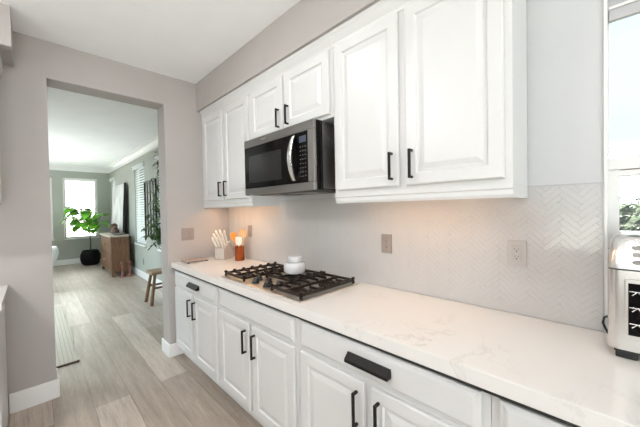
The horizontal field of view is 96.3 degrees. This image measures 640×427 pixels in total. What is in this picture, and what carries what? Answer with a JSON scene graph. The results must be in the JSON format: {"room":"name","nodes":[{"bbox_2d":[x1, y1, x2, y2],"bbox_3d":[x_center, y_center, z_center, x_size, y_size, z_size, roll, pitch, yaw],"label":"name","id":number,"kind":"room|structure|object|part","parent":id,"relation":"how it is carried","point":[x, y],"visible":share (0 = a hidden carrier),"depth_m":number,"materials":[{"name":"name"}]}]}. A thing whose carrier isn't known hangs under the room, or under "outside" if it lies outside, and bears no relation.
{"room":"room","nodes":[
{"label":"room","id":0,"kind":"room"},
{"bbox_2d":[49,170,110,260],"bbox_3d":[-7.934,0.083,6.998,0.150,2.710,4.580,0,1,45],"label":"wall","id":1,"kind":"structure","parent":0,"point":[68,249],"depth_m":7.97,"materials":[{"name":"paint"}]},
{"bbox_2d":[50,178,54,240],"bbox_3d":[-7.459,-0.101,7.423,0.140,1.675,0.820,0,1,45],"label":"window","id":2,"kind":"structure","parent":1,"relation":"in","point":[50,178],"depth_m":7.68,"materials":[{"name":"white paint"}]},
{"bbox_2d":[53,258,100,265],"bbox_3d":[-7.851,1.365,6.960,0.016,0.144,4.580,0,1,45],"label":"baseboard","id":3,"kind":"structure","parent":1,"relation":"attached to","point":[77,260],"depth_m":7.87,"materials":[{"name":"white paint"}]},
{"bbox_2d":[49,164,107,172],"bbox_3d":[-7.869,-1.204,6.887,0.100,0.135,4.579,0,1,45],"label":"trim","id":4,"kind":"structure","parent":1,"relation":"attached to","point":[51,167],"depth_m":7.99,"materials":[{"name":"white paint"}]},
{"bbox_2d":[63,178,99,239],"bbox_3d":[-6.763,-0.135,8.119,0.140,1.695,0.780,0,1,45],"label":"window","id":5,"kind":"structure","parent":1,"relation":"in","point":[64,179],"depth_m":8.06,"materials":[{"name":"white paint"}]},
{"bbox_2d":[47,87,157,167],"bbox_3d":[-5.371,-1.326,4.401,7.450,0.100,4.900,0,1,45],"label":"ceiling","id":6,"kind":"structure","parent":0,"point":[84,130],"depth_m":4.43,"materials":[{"name":"paint"}]},
{"bbox_2d":[0,31,228,412],"bbox_3d":[-2.605,0.072,1.755,0.200,2.710,4.700,0,1,45],"label":"wall","id":7,"kind":"structure","parent":0,"point":[26,261],"depth_m":2.16,"materials":[{"name":"paint"}]},
{"bbox_2d":[0,55,2,202],"bbox_3d":[-2.456,-0.545,1.519,0.344,0.966,1.048,0,1,45],"label":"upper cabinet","id":8,"kind":"object","parent":7,"relation":"attached to","point":[1,64],"visible":1,"depth_m":1.95,"materials":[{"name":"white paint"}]},
{"bbox_3d":[-2.464,-0.985,1.512,0.344,0.086,1.048,0,1,45],"label":"crown moulding","id":9,"kind":"part","parent":8,"relation":"part of","materials":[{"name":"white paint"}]},
{"bbox_2d":[9,368,59,413],"bbox_3d":[-2.170,1.341,2.188,0.232,0.142,0.264,0,1,45],"label":"baseboard","id":10,"kind":"structure","parent":7,"relation":"attached to","point":[21,400],"depth_m":2.10,"materials":[{"name":"white paint"}]},
{"bbox_2d":[162,338,183,357],"bbox_3d":[-1.479,1.325,2.880,0.232,0.124,0.136,0,1,45],"label":"baseboard","id":11,"kind":"structure","parent":7,"relation":"attached to","point":[172,350],"depth_m":2.80,"materials":[{"name":"white paint"}]},
{"bbox_2d":[181,228,193,240],"bbox_3d":[-1.327,0.206,2.884,0.009,0.122,0.120,0,1,45],"label":"light switch","id":12,"kind":"object","parent":7,"relation":"attached to","point":[187,233],"visible":1,"depth_m":2.88,"materials":[{"name":"beige plastic"}]},
{"bbox_2d":[229,0,608,332],"bbox_3d":[1.334,0.013,0.957,6.500,2.710,0.156,0,1,45],"label":"wall","id":13,"kind":"structure","parent":7,"relation":"attached to","point":[428,215],"depth_m":1.26,"materials":[{"name":"white tile"}]},
{"bbox_2d":[200,83,279,207],"bbox_3d":[-0.812,-0.554,2.737,0.947,0.988,0.329,0,1,45],"label":"upper cabinet","id":14,"kind":"object","parent":13,"relation":"attached to","point":[227,121],"depth_m":2.57,"materials":[{"name":"white paint"}]},
{"bbox_3d":[-1.040,-0.541,2.792,0.408,0.832,0.019,0,1,45],"label":"door","id":15,"kind":"part","parent":14,"relation":"part of","materials":[{"name":"white paint"}]},
{"bbox_3d":[-1.112,-0.554,3.076,0.044,0.988,0.274,0,1,45],"label":"filler strip","id":16,"kind":"part","parent":14,"relation":"part of","materials":[{"name":"white wood"}]},
{"bbox_3d":[-0.798,-1.008,2.720,0.902,0.080,0.307,0,1,45],"label":"crown moulding","id":17,"kind":"part","parent":14,"relation":"part of","materials":[{"name":"white paint"}]},
{"bbox_3d":[-0.725,-0.541,2.478,0.408,0.832,0.019,0,1,45],"label":"door","id":18,"kind":"part","parent":14,"relation":"part of","materials":[{"name":"white paint"}]},
{"bbox_3d":[-0.771,-0.087,2.746,0.902,0.052,0.280,0,1,45],"label":"light rail","id":19,"kind":"part","parent":14,"relation":"part of","materials":[{"name":"white paint"}]},
{"bbox_2d":[248,225,251,236],"bbox_3d":[-0.705,0.176,2.884,0.072,0.116,0.008,0,1,45],"label":"wall outlet","id":20,"kind":"object","parent":13,"relation":"attached to","point":[249,226],"visible":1,"depth_m":2.88,"materials":[{"name":"beige plastic"}]},
{"bbox_2d":[246,32,333,138],"bbox_3d":[-0.162,-0.810,2.078,0.903,0.478,0.329,0,1,45],"label":"upper cabinet","id":21,"kind":"object","parent":13,"relation":"attached to","point":[299,88],"visible":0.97,"depth_m":1.89,"materials":[{"name":"white paint"}]},
{"bbox_3d":[-0.405,-0.773,2.150,0.409,0.370,0.019,0,1,45],"label":"door","id":22,"kind":"part","parent":21,"relation":"part of","materials":[{"name":"white paint"}]},
{"bbox_3d":[-0.301,-0.669,2.012,0.011,0.130,0.032,0,1,45],"label":"handle","id":23,"kind":"part","parent":21,"relation":"part of","materials":[{"name":"black metal"}]},
{"bbox_3d":[-0.228,-0.670,1.939,0.011,0.130,0.032,0,1,45],"label":"handle","id":24,"kind":"part","parent":21,"relation":"part of","materials":[{"name":"black metal"}]},
{"bbox_2d":[244,118,334,195],"bbox_3d":[-0.176,-0.342,2.024,0.756,0.410,0.448,0,1,45],"label":"microwave","id":25,"kind":"object","parent":21,"relation":"attached to","point":[297,159],"visible":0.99,"depth_m":1.76,"materials":[{"name":"metal"}]},
{"bbox_3d":[-0.346,-0.335,1.960,0.604,0.301,0.019,0,1,45],"label":"door","id":26,"kind":"part","parent":25,"relation":"part of","materials":[{"name":"black glass"}]},
{"bbox_3d":[-0.173,-0.335,1.739,0.038,0.272,0.048,0,1,45],"label":"handle","id":27,"kind":"part","parent":25,"relation":"part of","materials":[{"name":"metal"}]},
{"bbox_3d":[-0.098,-0.335,1.712,0.096,0.301,0.019,0,1,45],"label":"control panel","id":28,"kind":"part","parent":25,"relation":"part of","materials":[{"name":"black glass"}]},
{"bbox_3d":[-0.159,-1.009,2.082,0.903,0.080,0.307,0,1,45],"label":"crown moulding","id":29,"kind":"part","parent":21,"relation":"part of","materials":[{"name":"white paint"}]},
{"bbox_3d":[-0.091,-0.773,1.835,0.409,0.370,0.019,0,1,45],"label":"door","id":30,"kind":"part","parent":21,"relation":"part of","materials":[{"name":"white paint"}]},
{"bbox_2d":[381,234,391,253],"bbox_3d":[0.410,0.186,1.769,0.072,0.116,0.008,0,1,45],"label":"wall outlet","id":31,"kind":"object","parent":13,"relation":"attached to","point":[386,239],"visible":1,"depth_m":1.76,"materials":[{"name":"beige plastic"}]},
{"bbox_2d":[384,238,388,248],"bbox_3d":[0.408,0.186,1.767,0.034,0.068,0.002,0,1,45],"label":"receptacle","id":32,"kind":"object","parent":31,"relation":"attached to","point":[386,240],"depth_m":1.77,"materials":[{"name":"beige plastic"}]},
{"bbox_2d":[329,0,527,202],"bbox_3d":[0.475,-0.556,1.450,0.885,0.988,0.329,0,1,45],"label":"upper cabinet","id":33,"kind":"object","parent":13,"relation":"attached to","point":[430,96],"visible":1,"depth_m":1.25,"materials":[{"name":"white paint"}]},
{"bbox_3d":[0.235,-0.546,1.518,0.400,0.826,0.019,0,1,45],"label":"door","id":34,"kind":"part","parent":33,"relation":"part of","materials":[{"name":"white paint"}]},
{"bbox_3d":[0.474,-1.010,1.449,0.885,0.080,0.307,0,1,45],"label":"crown moulding","id":35,"kind":"part","parent":33,"relation":"part of","materials":[{"name":"white paint"}]},
{"bbox_3d":[0.340,-0.229,1.387,0.011,0.133,0.032,0,1,45],"label":"handle","id":36,"kind":"part","parent":33,"relation":"part of","materials":[{"name":"black metal"}]},
{"bbox_3d":[0.413,-0.229,1.313,0.011,0.133,0.032,0,1,45],"label":"handle","id":37,"kind":"part","parent":33,"relation":"part of","materials":[{"name":"black metal"}]},
{"bbox_3d":[0.501,-0.089,1.475,0.885,0.052,0.280,0,1,45],"label":"light rail","id":38,"kind":"part","parent":33,"relation":"part of","materials":[{"name":"white paint"}]},
{"bbox_3d":[0.543,-0.547,1.209,0.400,0.826,0.019,0,1,45],"label":"door","id":39,"kind":"part","parent":33,"relation":"part of","materials":[{"name":"white paint"}]},
{"bbox_2d":[507,240,526,266],"bbox_3d":[0.887,0.179,1.293,0.072,0.116,0.008,0,1,45],"label":"wall outlet","id":40,"kind":"object","parent":13,"relation":"attached to","point":[516,249],"visible":1,"depth_m":1.29,"materials":[{"name":"beige plastic"}]},
{"bbox_2d":[512,245,520,260],"bbox_3d":[0.885,0.179,1.291,0.034,0.068,0.002,0,1,45],"label":"receptacle","id":41,"kind":"object","parent":40,"relation":"attached to","point":[516,249],"depth_m":1.29,"materials":[{"name":"white plastic"}]},
{"bbox_2d":[528,182,603,331],"bbox_3d":[0.997,0.167,1.192,0.260,0.576,0.008,0,1,45],"label":"trim","id":42,"kind":"structure","parent":13,"relation":"attached to","point":[593,182],"depth_m":1.10,"materials":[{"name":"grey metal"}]},
{"bbox_2d":[604,0,608,331],"bbox_3d":[1.612,-0.323,0.582,1.474,1.554,0.046,0,1,45],"label":"trim","id":43,"kind":"structure","parent":13,"relation":"attached to","point":[606,249],"depth_m":1.09,"materials":[{"name":"white paint"}]},
{"bbox_2d":[607,0,639,247],"bbox_3d":[1.658,-0.485,0.621,1.465,1.234,0.080,0,1,45],"label":"window","id":44,"kind":"structure","parent":13,"relation":"in","point":[623,166],"depth_m":1.11,"materials":[{"name":"white paint"}]},
{"bbox_3d":[1.648,-0.497,0.639,1.412,1.128,0.006,0,1,45],"label":"pane","id":45,"kind":"part","parent":44,"relation":"part of","materials":[{"name":"clear glass"}]},
{"bbox_2d":[608,0,639,22],"bbox_3d":[1.602,-0.896,0.577,1.442,0.342,0.044,0,1,45],"label":"roller shade","id":46,"kind":"object","parent":44,"relation":"attached to","point":[618,10],"visible":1,"depth_m":1.06,"materials":[{"name":"grey fabric"}]},
{"bbox_3d":[1.607,-0.775,0.582,1.442,0.012,0.022,0,1,45],"label":"hem trim","id":47,"kind":"part","parent":46,"relation":"part of","materials":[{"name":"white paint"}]},
{"bbox_2d":[7,261,262,426],"bbox_3d":[-2.898,1.469,2.026,14.300,0.080,4.900,0,1,45],"label":"floor","id":48,"kind":"structure","parent":0,"point":[123,376],"depth_m":2.49,"materials":[{"name":"brown wood"}]},
{"bbox_2d":[0,305,8,426],"bbox_3d":[-2.349,0.991,1.458,0.579,0.872,0.996,0,1,45],"label":"base cabinet","id":49,"kind":"object","parent":48,"relation":"on","point":[4,414],"visible":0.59,"depth_m":1.81,"materials":[{"name":"white paint"}]},
{"bbox_2d":[0,285,7,310],"bbox_3d":[-2.350,0.535,1.443,0.599,0.040,1.036,0,1,45],"label":"countertop","id":50,"kind":"structure","parent":49,"relation":"on","point":[3,289],"depth_m":1.80,"materials":[{"name":"white stone"}]},
{"bbox_2d":[52,246,58,264],"bbox_3d":[-4.943,1.010,5.002,0.590,0.818,0.590,0,1,45],"label":"shell chair","id":51,"kind":"object","parent":48,"relation":"on","point":[55,252],"visible":0.18,"depth_m":5.07,"materials":[{"name":"white plastic"}]},
{"bbox_2d":[54,306,79,367],"bbox_3d":[-3.656,1.420,2.952,2.277,0.012,1.640,0,1,45],"label":"rug","id":52,"kind":"object","parent":48,"relation":"on","point":[66,355],"visible":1,"depth_m":3.13,"materials":[{"name":"beige fabric"}]},
{"bbox_2d":[58,207,111,265],"bbox_3d":[-6.263,0.607,7.728,0.623,1.574,1.177,0,1,45],"label":"fig tree","id":53,"kind":"object","parent":48,"relation":"on","point":[92,256],"visible":0.99,"depth_m":7.65,"materials":[{"name":"green plant"}]},
{"bbox_3d":[-6.240,1.193,7.805,0.450,0.399,0.450,0,1,45],"label":"pot","id":54,"kind":"part","parent":53,"relation":"part of","materials":[{"name":"black ceramic"}]},
{"bbox_2d":[99,232,129,276],"bbox_3d":[-4.889,0.933,6.788,1.390,0.904,0.385,0,1,45],"label":"sideboard","id":55,"kind":"object","parent":48,"relation":"on","point":[114,248],"visible":0.91,"depth_m":6.37,"materials":[{"name":"brown wood"}]},
{"bbox_3d":[-4.991,0.901,6.687,1.330,0.755,0.010,0,1,45],"label":"frame","id":56,"kind":"part","parent":55,"relation":"part of","materials":[{"name":"brown wood"}]},
{"bbox_3d":[-4.996,0.707,6.682,1.210,0.325,0.014,0,1,45],"label":"drawer","id":57,"kind":"part","parent":55,"relation":"part of","materials":[{"name":"brown wood"}]},
{"bbox_3d":[-4.989,1.052,6.688,1.210,0.325,0.014,0,1,45],"label":"drawer","id":58,"kind":"part","parent":55,"relation":"part of","materials":[{"name":"brown wood"}]},
{"bbox_2d":[110,223,118,232],"bbox_3d":[-4.852,0.354,6.763,0.412,0.246,0.169,0,1,45],"label":"sculpture","id":59,"kind":"object","parent":55,"relation":"on","point":[113,227],"visible":0.99,"depth_m":6.67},
{"bbox_2d":[112,183,125,232],"bbox_3d":[-5.114,-0.128,7.272,1.350,1.200,0.107,0,1,45],"label":"framed canvas","id":60,"kind":"object","parent":55,"relation":"on","point":[119,191],"visible":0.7,"depth_m":7.05},
{"bbox_2d":[119,261,125,277],"bbox_3d":[-4.292,1.216,6.233,0.128,0.334,0.128,0,1,45],"label":"candlestick","id":61,"kind":"object","parent":48,"relation":"on","point":[122,263],"visible":1,"depth_m":6.22,"materials":[{"name":"orange metal"}]},
{"bbox_2d":[127,260,132,275],"bbox_3d":[-4.214,1.213,6.353,0.128,0.334,0.128,0,1,45],"label":"candlestick","id":62,"kind":"object","parent":48,"relation":"on","point":[129,262],"visible":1,"depth_m":6.33,"materials":[{"name":"orange metal"}]},
{"bbox_2d":[144,268,161,305],"bbox_3d":[-2.497,1.131,4.520,0.348,0.504,0.415,0,1,45],"label":"wooden stool","id":63,"kind":"object","parent":48,"relation":"on","point":[157,271],"visible":0.48,"depth_m":4.37,"materials":[{"name":"brown wood"}]},
{"bbox_3d":[-2.692,1.156,4.503,0.128,0.462,0.048,-1,1,-9],"label":"leg","id":64,"kind":"part","parent":63,"relation":"part of","materials":[{"name":"brown wood"}]},
{"bbox_3d":[-2.514,1.156,4.325,0.048,0.462,0.128,-1,1,9],"label":"leg","id":65,"kind":"part","parent":63,"relation":"part of","materials":[{"name":"brown wood"}]},
{"bbox_3d":[-2.501,0.902,4.516,0.320,0.045,0.350,0,1,45],"label":"seat","id":66,"kind":"part","parent":63,"relation":"part of","materials":[{"name":"brown wood"}]},
{"bbox_2d":[175,270,228,393],"bbox_3d":[-0.890,0.954,2.660,0.935,0.852,0.627,0,1,45],"label":"base cabinet","id":67,"kind":"object","parent":48,"relation":"on","point":[197,302],"visible":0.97,"depth_m":2.38,"materials":[{"name":"white paint"}]},
{"bbox_3d":[-1.244,0.984,2.632,0.425,0.558,0.019,0,1,45],"label":"door","id":68,"kind":"part","parent":67,"relation":"part of","materials":[{"name":"white paint"}]},
{"bbox_3d":[-1.140,0.823,2.486,0.011,0.148,0.032,0,1,45],"label":"handle","id":69,"kind":"part","parent":67,"relation":"part of","materials":[{"name":"black metal"}]},
{"bbox_3d":[-1.074,0.614,2.415,0.214,0.035,0.030,0,1,45],"label":"handle","id":70,"kind":"part","parent":67,"relation":"part of","materials":[{"name":"black metal"}]},
{"bbox_3d":[-1.064,0.822,2.410,0.011,0.148,0.032,0,1,45],"label":"handle","id":71,"kind":"part","parent":67,"relation":"part of","materials":[{"name":"black metal"}]},
{"bbox_3d":[-1.087,0.617,2.463,0.886,0.135,0.019,0,1,45],"label":"drawer","id":72,"kind":"part","parent":67,"relation":"part of","materials":[{"name":"white paint"}]},
{"bbox_3d":[-1.075,0.911,2.475,0.934,0.753,0.001,0,1,45],"label":"frame","id":73,"kind":"part","parent":67,"relation":"part of","materials":[{"name":"white paint"}]},
{"bbox_3d":[-0.917,0.983,2.306,0.425,0.558,0.019,0,1,45],"label":"door","id":74,"kind":"part","parent":67,"relation":"part of","materials":[{"name":"white paint"}]},
{"bbox_2d":[219,288,300,426],"bbox_3d":[-0.239,0.953,2.010,0.904,0.852,0.627,0,1,45],"label":"base cabinet","id":75,"kind":"object","parent":48,"relation":"on","point":[260,352],"visible":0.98,"depth_m":1.73,"materials":[{"name":"white paint"}]},
{"bbox_3d":[-0.587,0.983,1.976,0.410,0.558,0.019,0,1,45],"label":"door","id":76,"kind":"part","parent":75,"relation":"part of","materials":[{"name":"white paint"}]},
{"bbox_3d":[-0.489,0.821,1.835,0.011,0.148,0.032,0,1,45],"label":"handle","id":77,"kind":"part","parent":75,"relation":"part of","materials":[{"name":"black metal"}]},
{"bbox_3d":[-0.413,0.821,1.759,0.011,0.148,0.032,0,1,45],"label":"handle","id":78,"kind":"part","parent":75,"relation":"part of","materials":[{"name":"black metal"}]},
{"bbox_3d":[-0.436,0.616,1.812,0.855,0.135,0.019,0,1,45],"label":"drawer","id":79,"kind":"part","parent":75,"relation":"part of","materials":[{"name":"white paint"}]},
{"bbox_3d":[-0.272,0.982,1.661,0.410,0.558,0.019,0,1,45],"label":"door","id":80,"kind":"part","parent":75,"relation":"part of","materials":[{"name":"white paint"}]},
{"bbox_2d":[299,319,491,426],"bbox_3d":[0.396,0.952,1.375,0.889,0.852,0.627,0,1,45],"label":"base cabinet","id":81,"kind":"object","parent":48,"relation":"on","point":[345,382],"visible":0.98,"depth_m":1.16,"materials":[{"name":"white paint"}]},
{"bbox_3d":[0.050,0.982,1.339,0.402,0.558,0.019,0,1,45],"label":"door","id":82,"kind":"part","parent":81,"relation":"part of","materials":[{"name":"white paint"}]},
{"bbox_3d":[0.145,0.820,1.201,0.011,0.148,0.032,0,1,45],"label":"handle","id":83,"kind":"part","parent":81,"relation":"part of","materials":[{"name":"black metal"}]},
{"bbox_3d":[0.186,0.612,1.155,0.209,0.035,0.030,0,1,45],"label":"handle","id":84,"kind":"part","parent":81,"relation":"part of","materials":[{"name":"black metal"}]},
{"bbox_3d":[0.222,0.820,1.124,0.011,0.148,0.032,0,1,45],"label":"handle","id":85,"kind":"part","parent":81,"relation":"part of","materials":[{"name":"black metal"}]},
{"bbox_3d":[0.360,0.981,1.029,0.402,0.558,0.019,0,1,45],"label":"door","id":86,"kind":"part","parent":81,"relation":"part of","materials":[{"name":"white paint"}]},
{"bbox_2d":[492,395,570,426],"bbox_3d":[1.034,0.951,0.737,0.914,0.852,0.627,0,1,45],"label":"base cabinet","id":87,"kind":"object","parent":48,"relation":"on","point":[504,413],"visible":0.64,"depth_m":0.81,"materials":[{"name":"white paint"}]},
{"bbox_3d":[0.849,0.908,0.552,0.913,0.753,0.001,0,1,45],"label":"frame","id":88,"kind":"part","parent":87,"relation":"part of","materials":[{"name":"white paint"}]},
{"bbox_3d":[1.676,0.950,0.095,0.899,0.852,0.627,0,1,45],"label":"base cabinet","id":89,"kind":"object","parent":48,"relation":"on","visible":0},
{"bbox_2d":[171,255,639,426],"bbox_3d":[0.387,0.494,1.380,4.559,0.062,0.608,0,1,45],"label":"countertop","id":90,"kind":"structure","parent":89,"relation":"on","point":[570,375],"depth_m":1.03,"materials":[{"name":"white stone"}]},
{"bbox_2d":[181,257,208,263],"bbox_3d":[-1.231,0.460,2.821,0.175,0.017,0.200,0,1,45],"label":"tray","id":91,"kind":"object","parent":90,"relation":"on","point":[188,261],"visible":1,"depth_m":2.80,"materials":[{"name":"beige wood"}]},
{"bbox_2d":[215,241,233,259],"bbox_3d":[-0.980,0.373,2.942,0.104,0.178,0.183,-1,1,15],"label":"knife block","id":92,"kind":"object","parent":90,"relation":"on","point":[224,253],"visible":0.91,"depth_m":2.87,"materials":[{"name":"white wood"}]},
{"bbox_2d":[235,245,244,260],"bbox_3d":[-0.791,0.390,2.826,0.092,0.142,0.092,0,1,45],"label":"utensil crock","id":93,"kind":"object","parent":90,"relation":"on","point":[239,250],"visible":0.93,"depth_m":2.79,"materials":[{"name":"orange ceramic"}]},
{"bbox_2d":[230,232,236,245],"bbox_3d":[-0.840,0.317,2.819,0.078,0.268,0.015,-1,1,-4],"label":"spatula","id":94,"kind":"object","parent":93,"relation":"in","point":[234,234],"visible":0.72,"depth_m":2.81,"materials":[{"name":"orange plastic"}]},
{"bbox_2d":[235,237,241,245],"bbox_3d":[-0.789,0.337,2.802,0.062,0.225,0.039,-1,1,4],"label":"scraper","id":95,"kind":"object","parent":93,"relation":"in","point":[238,240],"visible":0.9,"depth_m":2.79,"materials":[{"name":"white plastic"}]},
{"bbox_2d":[242,230,246,245],"bbox_3d":[-0.751,0.304,2.824,0.066,0.289,0.012,-1,1,4],"label":"turner","id":96,"kind":"object","parent":93,"relation":"in","point":[244,232],"visible":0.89,"depth_m":2.82,"materials":[{"name":"brown wood"}]},
{"bbox_2d":[221,262,358,302],"bbox_3d":[-0.244,0.440,1.989,0.897,0.049,0.500,0,1,45],"label":"gas cooktop","id":97,"kind":"object","parent":90,"relation":"in","point":[306,286],"visible":0.93,"depth_m":1.86,"materials":[{"name":"metal"}]},
{"bbox_3d":[-0.427,0.444,1.903,0.052,0.033,0.052,0,1,45],"label":"knob","id":98,"kind":"part","parent":97,"relation":"part of","materials":[{"name":"black plastic"}]},
{"bbox_3d":[-0.335,0.444,1.811,0.052,0.033,0.052,0,1,45],"label":"knob","id":99,"kind":"part","parent":97,"relation":"part of","materials":[{"name":"black plastic"}]},
{"bbox_2d":[284,255,305,274],"bbox_3d":[-0.178,0.354,2.004,0.154,0.120,0.154,0,1,45],"label":"ceramic jar","id":100,"kind":"object","parent":97,"relation":"on","point":[294,265],"visible":1,"depth_m":1.95,"materials":[{"name":"white ceramic"}]},
{"bbox_3d":[-0.178,0.315,2.004,0.098,0.041,0.098,0,1,45],"label":"lid","id":101,"kind":"part","parent":100,"relation":"part of","materials":[{"name":"white ceramic"}]},
{"bbox_2d":[602,231,639,360],"bbox_3d":[1.135,0.262,0.851,0.432,0.392,0.276,0,1,45],"label":"toaster","id":102,"kind":"object","parent":90,"relation":"on","point":[623,331],"visible":1,"depth_m":0.91,"materials":[{"name":"metal"}]},
{"bbox_3d":[1.087,0.419,1.084,0.023,0.072,0.028,-1,1,0],"label":"power cord","id":103,"kind":"part","parent":102,"relation":"part of","materials":[{"name":"black plastic"}]},
{"bbox_3d":[1.080,0.298,0.775,0.353,0.187,0.007,0,1,45],"label":"door","id":104,"kind":"part","parent":102,"relation":"part of","materials":[{"name":"glass"}]},
{"bbox_3d":[1.076,0.297,0.774,0.333,0.162,0.001,0,1,45],"label":"door glass","id":105,"kind":"part","parent":102,"relation":"part of","materials":[{"name":"black glass"}]},
{"bbox_2d":[109,148,161,280],"bbox_3d":[-3.681,0.020,6.089,7.450,2.710,0.150,0,1,45],"label":"wall","id":106,"kind":"structure","parent":0,"point":[124,174],"depth_m":6.45,"materials":[{"name":"paint"}]},
{"bbox_2d":[109,177,114,198],"bbox_3d":[-5.849,-0.158,8.199,0.720,1.695,0.162,0,1,45],"label":"window","id":107,"kind":"structure","parent":106,"relation":"in","point":[113,178],"depth_m":8.26,"materials":[{"name":"white paint"}]},
{"bbox_2d":[105,135,157,172],"bbox_3d":[-3.740,-1.264,5.926,7.298,0.135,0.100,0,1,45],"label":"trim","id":108,"kind":"structure","parent":106,"relation":"attached to","point":[152,144],"depth_m":6.10,"materials":[{"name":"white paint"}]},
{"bbox_2d":[132,162,146,246],"bbox_3d":[-3.841,-0.182,6.191,0.880,1.735,0.162,0,1,45],"label":"window","id":109,"kind":"structure","parent":106,"relation":"in","point":[139,168],"depth_m":6.23,"materials":[{"name":"white paint"}]},
{"bbox_3d":[-3.810,-0.185,6.222,0.730,1.590,0.006,0,1,45],"label":"pane","id":110,"kind":"part","parent":109,"relation":"part of","materials":[{"name":"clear glass"}]},
{"bbox_2d":[131,265,161,288],"bbox_3d":[-3.657,1.304,5.993,7.284,0.144,0.016,0,1,45],"label":"baseboard","id":111,"kind":"structure","parent":106,"relation":"attached to","point":[135,270],"depth_m":6.07,"materials":[{"name":"white paint"}]},
{"bbox_2d":[143,179,157,237],"bbox_3d":[-3.291,-0.084,5.567,0.760,1.120,0.028,0,1,45],"label":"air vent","id":112,"kind":"object","parent":106,"relation":"in","point":[144,182],"visible":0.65,"depth_m":5.66,"materials":[{"name":"green plant"}]},
{"bbox_2d":[154,156,160,251],"bbox_3d":[-2.628,-0.174,4.979,0.950,1.715,0.162,0,1,45],"label":"window","id":113,"kind":"structure","parent":106,"relation":"in","point":[156,158],"depth_m":5.22,"materials":[{"name":"white paint"}]},
{"bbox_2d":[0,0,299,83],"bbox_3d":[-0.244,-1.335,-0.726,6.650,0.100,4.900,0,1,45],"label":"ceiling","id":114,"kind":"structure","parent":0,"point":[185,40],"depth_m":2.02,"materials":[{"name":"paint"}]},
{"bbox_2d":[141,151,160,249],"bbox_3d":[-2.639,-0.070,4.578,0.555,1.900,0.449,0,1,45],"label":"plant","id":115,"kind":"object","parent":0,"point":[157,229],"visible":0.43,"depth_m":4.50,"materials":[{"name":"green plant"}]},
{"bbox_2d":[0,0,379,112],"bbox_3d":[-1.234,-1.154,1.048,2.742,0.284,3.299,0,1,45],"label":"soffit","id":116,"kind":"structure","parent":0,"point":[306,21],"depth_m":1.92,"materials":[{"name":"paint"}]},
{"label":"outside","id":117,"kind":"structure","parent":0,"visible":0},
{"bbox_3d":[-0.985,1.585,10.303,70.000,0.340,70.000,0,1,45],"label":"ground","id":118,"kind":"structure","parent":117,"visible":0},
{"bbox_2d":[65,181,95,236],"bbox_3d":[-13.078,-2.214,14.479,7.800,7.560,9.800,0,1,45],"label":"house","id":119,"kind":"structure","parent":118,"relation":"on","point":[80,192],"depth_m":12.30,"materials":[{"name":"beige paint"}]},
{"bbox_2d":[609,149,639,203],"bbox_3d":[17.776,-1.234,17.615,9.400,4.360,7.800,0,1,45],"label":"house","id":120,"kind":"structure","parent":118,"relation":"on","point":[627,184],"depth_m":14.48,"materials":[{"name":"white"}]},
{"bbox_2d":[620,184,639,230],"bbox_3d":[4.233,0.555,2.670,3.909,1.780,1.164,0,1,45],"label":"hedge","id":121,"kind":"object","parent":118,"relation":"on","point":[629,213],"visible":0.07,"depth_m":3.14,"materials":[{"name":"green plant"}]}
]}

